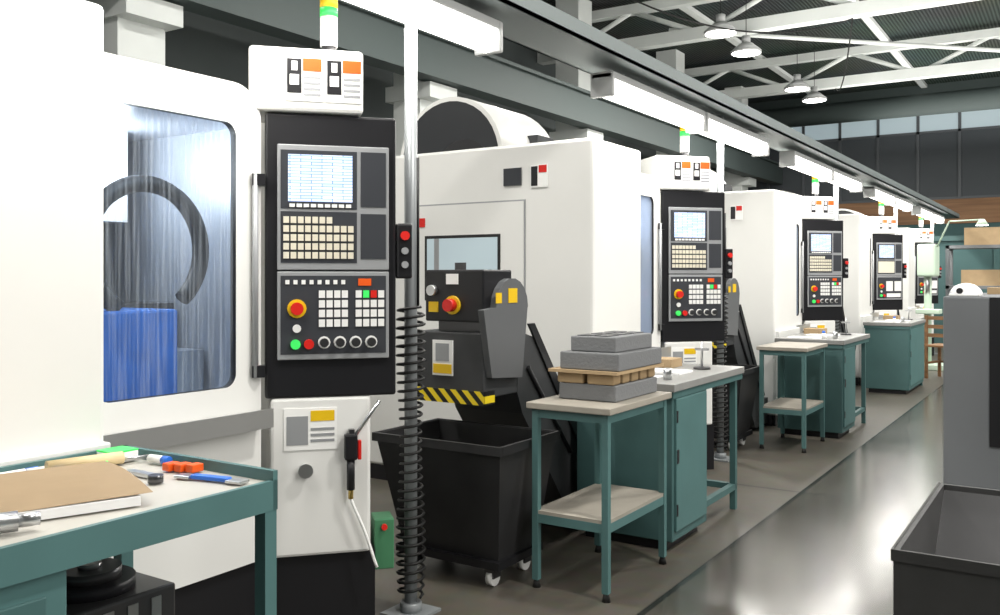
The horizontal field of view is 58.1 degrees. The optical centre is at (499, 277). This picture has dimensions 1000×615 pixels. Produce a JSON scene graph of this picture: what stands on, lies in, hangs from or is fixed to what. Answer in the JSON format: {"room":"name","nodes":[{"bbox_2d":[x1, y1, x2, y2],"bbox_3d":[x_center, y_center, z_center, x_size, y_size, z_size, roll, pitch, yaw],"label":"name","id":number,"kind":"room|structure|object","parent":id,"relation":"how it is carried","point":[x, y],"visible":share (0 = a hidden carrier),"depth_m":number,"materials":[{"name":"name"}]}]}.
{"room":"machine shop","nodes":[
{"label":"machine shop","id":0,"kind":"room"},
{"bbox_2d":[84,0,724,177],"bbox_3d":[-1.850,-1.750,13.125,0.200,6.300,30.000,0,0,33],"label":"wall","id":1,"kind":"structure","parent":0,"point":[204,45],"depth_m":10.95,"materials":[{"name":"grey paint"}]},
{"bbox_2d":[370,347,942,614],"bbox_3d":[3.769,1.400,9.476,13.200,0.001,30.000,0,0,33],"label":"floor","id":2,"kind":"structure","parent":0,"point":[813,532],"depth_m":4.75,"materials":[{"name":"concrete"}]},
{"bbox_2d":[0,445,277,614],"bbox_3d":[-1.505,0.958,1.627,0.667,0.885,2.310,0,0,33],"label":"bench","id":3,"kind":"object","parent":2,"relation":"on","point":[35,560],"visible":0.64,"depth_m":2.13,"materials":[{"name":"teal metal"}]},
{"bbox_2d":[0,461,152,519],"bbox_3d":[-1.141,0.521,2.214,0.430,0.038,0.465,0,0,-37],"label":"notebook","id":4,"kind":"object","parent":3,"relation":"on","point":[62,491],"visible":1,"depth_m":2.16,"materials":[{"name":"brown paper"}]},
{"bbox_2d":[66,558,174,614],"bbox_3d":[-1.095,0.914,2.404,0.304,0.309,0.320,0,0,33],"label":"block","id":5,"kind":"object","parent":3,"relation":"on","point":[106,586],"visible":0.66,"depth_m":2.36,"materials":[{"name":"grey metal"}]},
{"bbox_2d":[0,0,411,614],"bbox_3d":[-1.973,0.085,3.660,2.844,2.630,2.070,0,0,33],"label":"machine","id":6,"kind":"object","parent":2,"relation":"on","point":[192,264],"visible":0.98,"depth_m":3.39,"materials":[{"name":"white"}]},
{"bbox_2d":[344,400,393,569],"bbox_3d":[-0.502,0.816,3.569,0.130,0.689,0.296,0,0,19],"label":"gun","id":7,"kind":"object","parent":6,"relation":"attached to","point":[382,523],"visible":0.98,"depth_m":3.58,"materials":[{"name":"grey metal"}]},
{"bbox_2d":[87,0,755,191],"bbox_3d":[-1.057,-1.740,12.097,0.750,6.280,27.000,0,0,33],"label":"columns","id":8,"kind":"structure","parent":2,"relation":"on","point":[134,29],"depth_m":11.70,"materials":[{"name":"white metal"}]},
{"bbox_2d":[163,0,782,184],"bbox_3d":[-0.508,-2.835,12.254,0.440,0.530,29.900,0,0,33],"label":"beam","id":9,"kind":"structure","parent":8,"relation":"on","point":[379,38],"depth_m":12.19,"materials":[{"name":"grey metal"}]},
{"bbox_2d":[372,418,559,585],"bbox_3d":[-0.162,1.067,4.314,0.734,0.663,0.524,0,0,33],"label":"bin","id":10,"kind":"object","parent":2,"relation":"on","point":[476,480],"visible":0.85,"depth_m":4.14,"materials":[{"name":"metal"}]},
{"bbox_2d":[417,270,576,504],"bbox_3d":[0.094,0.680,4.844,0.465,1.440,1.328,0,0,33],"label":"conveyor","id":11,"kind":"object","parent":2,"relation":"on","point":[481,359],"visible":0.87,"depth_m":4.37,"materials":[{"name":"black metal"}]},
{"bbox_2d":[369,97,732,479],"bbox_3d":[0.161,0.085,6.817,2.844,2.630,2.070,0,0,33],"label":"machine","id":12,"kind":"object","parent":2,"relation":"on","point":[598,236],"visible":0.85,"depth_m":5.86,"materials":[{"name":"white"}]},
{"bbox_2d":[526,391,671,602],"bbox_3d":[0.481,0.980,4.248,0.420,0.840,0.690,0,0,33],"label":"table","id":13,"kind":"object","parent":2,"relation":"on","point":[601,508],"visible":0.85,"depth_m":4.07,"materials":[{"name":"metal"}]},
{"bbox_2d":[548,331,663,402],"bbox_3d":[0.515,0.411,4.310,0.350,0.295,0.530,0,0,33],"label":"blocks","id":14,"kind":"object","parent":13,"relation":"on","point":[608,366],"visible":1,"depth_m":4.13,"materials":[{"name":"grey plastic"}]},
{"bbox_2d":[343,0,958,614],"bbox_3d":[3.794,0.033,10.175,0.340,2.735,20.800,0,0,33],"label":"frame","id":15,"kind":"object","parent":2,"relation":"on","point":[622,74],"visible":0.92,"depth_m":5.15,"materials":[{"name":"grey metal"}]},
{"bbox_2d":[395,157,425,598],"bbox_3d":[-0.373,0.416,3.759,0.128,1.831,0.122,0,0,33],"label":"air hose","id":16,"kind":"object","parent":15,"relation":"hanging from","point":[420,314],"visible":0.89,"depth_m":3.72,"materials":[{"name":"black rubber"}]},
{"bbox_2d":[712,213,727,450],"bbox_3d":[1.702,0.416,6.955,0.128,1.831,0.122,0,0,33],"label":"air hose","id":17,"kind":"object","parent":15,"relation":"attached to","point":[726,312],"visible":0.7,"depth_m":6.92,"materials":[{"name":"black rubber"}]},
{"bbox_2d":[577,363,743,549],"bbox_3d":[0.940,0.970,5.184,0.590,0.860,1.120,0,0,33],"label":"workbench","id":18,"kind":"object","parent":2,"relation":"on","point":[634,440],"visible":0.67,"depth_m":4.73,"materials":[{"name":"teal metal"}]},
{"bbox_2d":[653,342,709,379],"bbox_3d":[0.911,0.459,5.156,0.412,0.160,0.840,0,0,33],"label":"tools","id":19,"kind":"object","parent":18,"relation":"on","point":[666,370],"visible":0.56,"depth_m":5.30,"materials":[{"name":"grey metal"}]},
{"bbox_2d":[712,363,758,449],"bbox_3d":[1.755,1.067,7.541,0.734,0.663,0.524,0,0,33],"label":"bin","id":20,"kind":"object","parent":2,"relation":"on","point":[746,386],"visible":0.32,"depth_m":7.34,"materials":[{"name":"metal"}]},
{"bbox_2d":[712,278,767,427],"bbox_3d":[2.011,0.680,8.071,0.465,1.440,1.328,0,0,33],"label":"conveyor","id":21,"kind":"object","parent":2,"relation":"on","point":[739,349],"visible":0.2,"depth_m":7.79,"materials":[{"name":"black metal"}]},
{"bbox_2d":[705,170,848,425],"bbox_3d":[2.204,0.085,9.962,2.844,2.630,2.070,0,0,33],"label":"machine","id":22,"kind":"object","parent":2,"relation":"on","point":[790,267],"visible":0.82,"depth_m":8.74,"materials":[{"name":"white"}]},
{"bbox_2d":[756,341,827,452],"bbox_3d":[2.459,0.980,7.560,0.410,0.840,0.680,0,0,33],"label":"table","id":23,"kind":"object","parent":2,"relation":"on","point":[783,406],"visible":1,"depth_m":7.39,"materials":[{"name":"metal"}]},
{"bbox_2d":[775,332,869,437],"bbox_3d":[3.027,0.970,8.408,0.600,0.860,1.120,0,0,33],"label":"workbench","id":24,"kind":"object","parent":2,"relation":"on","point":[841,411],"visible":0.84,"depth_m":7.94,"materials":[{"name":"teal metal"}]},
{"bbox_2d":[787,318,851,338],"bbox_3d":[2.990,0.459,8.384,0.442,0.160,0.840,0,0,33],"label":"tools","id":25,"kind":"object","parent":24,"relation":"on","point":[810,332],"visible":1,"depth_m":8.50,"materials":[{"name":"grey metal"}]},
{"bbox_2d":[778,190,906,384],"bbox_3d":[4.295,0.085,13.183,2.844,2.630,2.070,0,0,33],"label":"machine","id":26,"kind":"object","parent":2,"relation":"on","point":[873,287],"visible":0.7,"depth_m":12.79,"materials":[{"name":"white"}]},
{"bbox_2d":[839,309,847,332],"bbox_3d":[4.102,0.680,11.291,0.465,1.440,1.328,0,0,33],"label":"conveyor","id":27,"kind":"object","parent":2,"relation":"on","point":[842,330],"visible":0.02,"depth_m":11.15,"materials":[{"name":"black metal"}]},
{"bbox_2d":[839,209,941,355],"bbox_3d":[6.403,0.085,16.428,2.844,2.630,2.070,0,0,33],"label":"machine","id":28,"kind":"object","parent":2,"relation":"on","point":[913,285],"visible":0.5,"depth_m":15.47,"materials":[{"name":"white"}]},
{"bbox_2d":[863,318,925,393],"bbox_3d":[5.008,0.970,11.402,0.540,0.860,1.220,0,0,33],"label":"workbench","id":29,"kind":"object","parent":2,"relation":"on","point":[894,350],"visible":0.9,"depth_m":10.93,"materials":[{"name":"teal metal"}]},
{"bbox_2d":[873,307,912,321],"bbox_3d":[4.982,0.459,11.371,0.370,0.160,0.940,0,0,33],"label":"tools","id":30,"kind":"object","parent":29,"relation":"on","point":[890,318],"visible":1,"depth_m":11.55,"materials":[{"name":"grey metal"}]},
{"bbox_2d":[924,315,942,377],"bbox_3d":[6.212,0.960,12.540,0.420,0.880,0.420,0,0,-37],"label":"wooden chair","id":31,"kind":"object","parent":2,"relation":"on","point":[939,346],"visible":0.47,"depth_m":12.56,"materials":[{"name":"brown wood"}]},
{"bbox_2d":[891,482,999,614],"bbox_3d":[1.866,1.089,2.699,1.122,0.623,1.012,0,0,33],"label":"bin","id":32,"kind":"object","parent":2,"relation":"on","point":[946,560],"visible":1,"depth_m":2.58,"materials":[{"name":"black metal"}]},
{"bbox_2d":[915,219,988,370],"bbox_3d":[6.836,0.269,13.631,1.058,2.261,0.890,0,0,33],"label":"drill","id":33,"kind":"object","parent":2,"relation":"on","point":[927,254],"visible":0.8,"depth_m":13.77,"materials":[{"name":"grey"}]},
{"bbox_2d":[934,236,999,343],"bbox_3d":[10.246,0.275,17.521,5.000,2.250,0.250,0,0,33],"label":"enclosure","id":34,"kind":"object","parent":2,"relation":"on","point":[963,259],"visible":0.02,"depth_m":18.09,"materials":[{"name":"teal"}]},
{"bbox_2d":[943,293,999,489],"bbox_3d":[3.858,0.760,6.341,1.136,1.280,1.762,0,0,33],"label":"cabinet","id":35,"kind":"object","parent":2,"relation":"on","point":[971,324],"visible":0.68,"depth_m":5.83,"materials":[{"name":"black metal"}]},
{"bbox_2d":[949,283,982,295],"bbox_3d":[3.086,0.075,5.964,0.204,0.085,0.205,0,0,33],"label":"helmet","id":36,"kind":"object","parent":35,"relation":"on","point":[963,289],"visible":0.99,"depth_m":5.92,"materials":[{"name":"white plastic"}]},
{"bbox_2d":[987,287,999,293],"bbox_3d":[3.890,0.074,6.357,0.800,0.089,0.900,0,0,33],"label":"box","id":37,"kind":"object","parent":35,"relation":"on","point":[990,290],"visible":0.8,"depth_m":6.60,"materials":[{"name":"cardboard"}]},
{"bbox_2d":[945,245,999,295],"bbox_3d":[9.535,0.400,16.105,2.750,2.000,0.600,0,0,33],"label":"storage rack","id":38,"kind":"object","parent":2,"relation":"on","point":[949,249],"visible":0.46,"depth_m":16.59,"materials":[{"name":"white metal"}]},
{"bbox_2d":[542,0,999,103],"bbox_3d":[3.769,-4.900,9.476,13.200,0.001,30.000,0,0,33],"label":"ceiling","id":39,"kind":"structure","parent":0,"point":[981,14],"depth_m":18.26,"materials":[{"name":"grey metal"}]},
{"bbox_2d":[704,0,736,37],"label":"pendant lamps","id":40,"kind":"object","parent":39,"relation":"hanging from","point":[711,32],"depth_m":13.20,"materials":[{"name":"grey metal"}]},
{"bbox_2d":[731,35,761,56],"label":"pendant lamps","id":41,"kind":"object","parent":39,"relation":"hanging from","point":[746,47],"depth_m":14.34,"materials":[{"name":"grey metal"}]},
{"bbox_2d":[537,0,999,99],"bbox_3d":[3.769,-4.455,9.476,13.160,0.870,29.900,0,0,33],"label":"beams","id":42,"kind":"structure","parent":39,"relation":"attached to","point":[680,34],"depth_m":16.79,"materials":[{"name":"white metal"}]},
{"bbox_2d":[633,0,852,90],"bbox_3d":[2.915,-3.725,12.310,1.962,0.570,15.669,0,0,39],"label":"cables","id":43,"kind":"object","parent":42,"relation":"hanging from","point":[639,2],"visible":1,"depth_m":12.81,"materials":[{"name":"black rubber"}]},
{"bbox_2d":[759,86,999,127],"bbox_3d":[11.176,-4.150,20.882,13.000,0.520,0.520,0,0,33],"label":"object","id":44,"kind":"structure","parent":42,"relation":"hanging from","point":[987,98],"depth_m":21.77,"materials":[{"name":"grey metal"}]},
{"bbox_2d":[784,41,826,102],"label":"pendant lamps","id":45,"kind":"object","parent":39,"relation":"hanging from","point":[797,85],"depth_m":18.03,"materials":[{"name":"grey metal"}]},
{"bbox_2d":[748,77,999,235],"bbox_3d":[11.979,-1.750,22.119,13.200,6.300,0.250,0,0,33],"label":"wall","id":46,"kind":"structure","parent":0,"point":[952,160],"depth_m":22.84,"materials":[{"name":"grey metal"}]}
]}

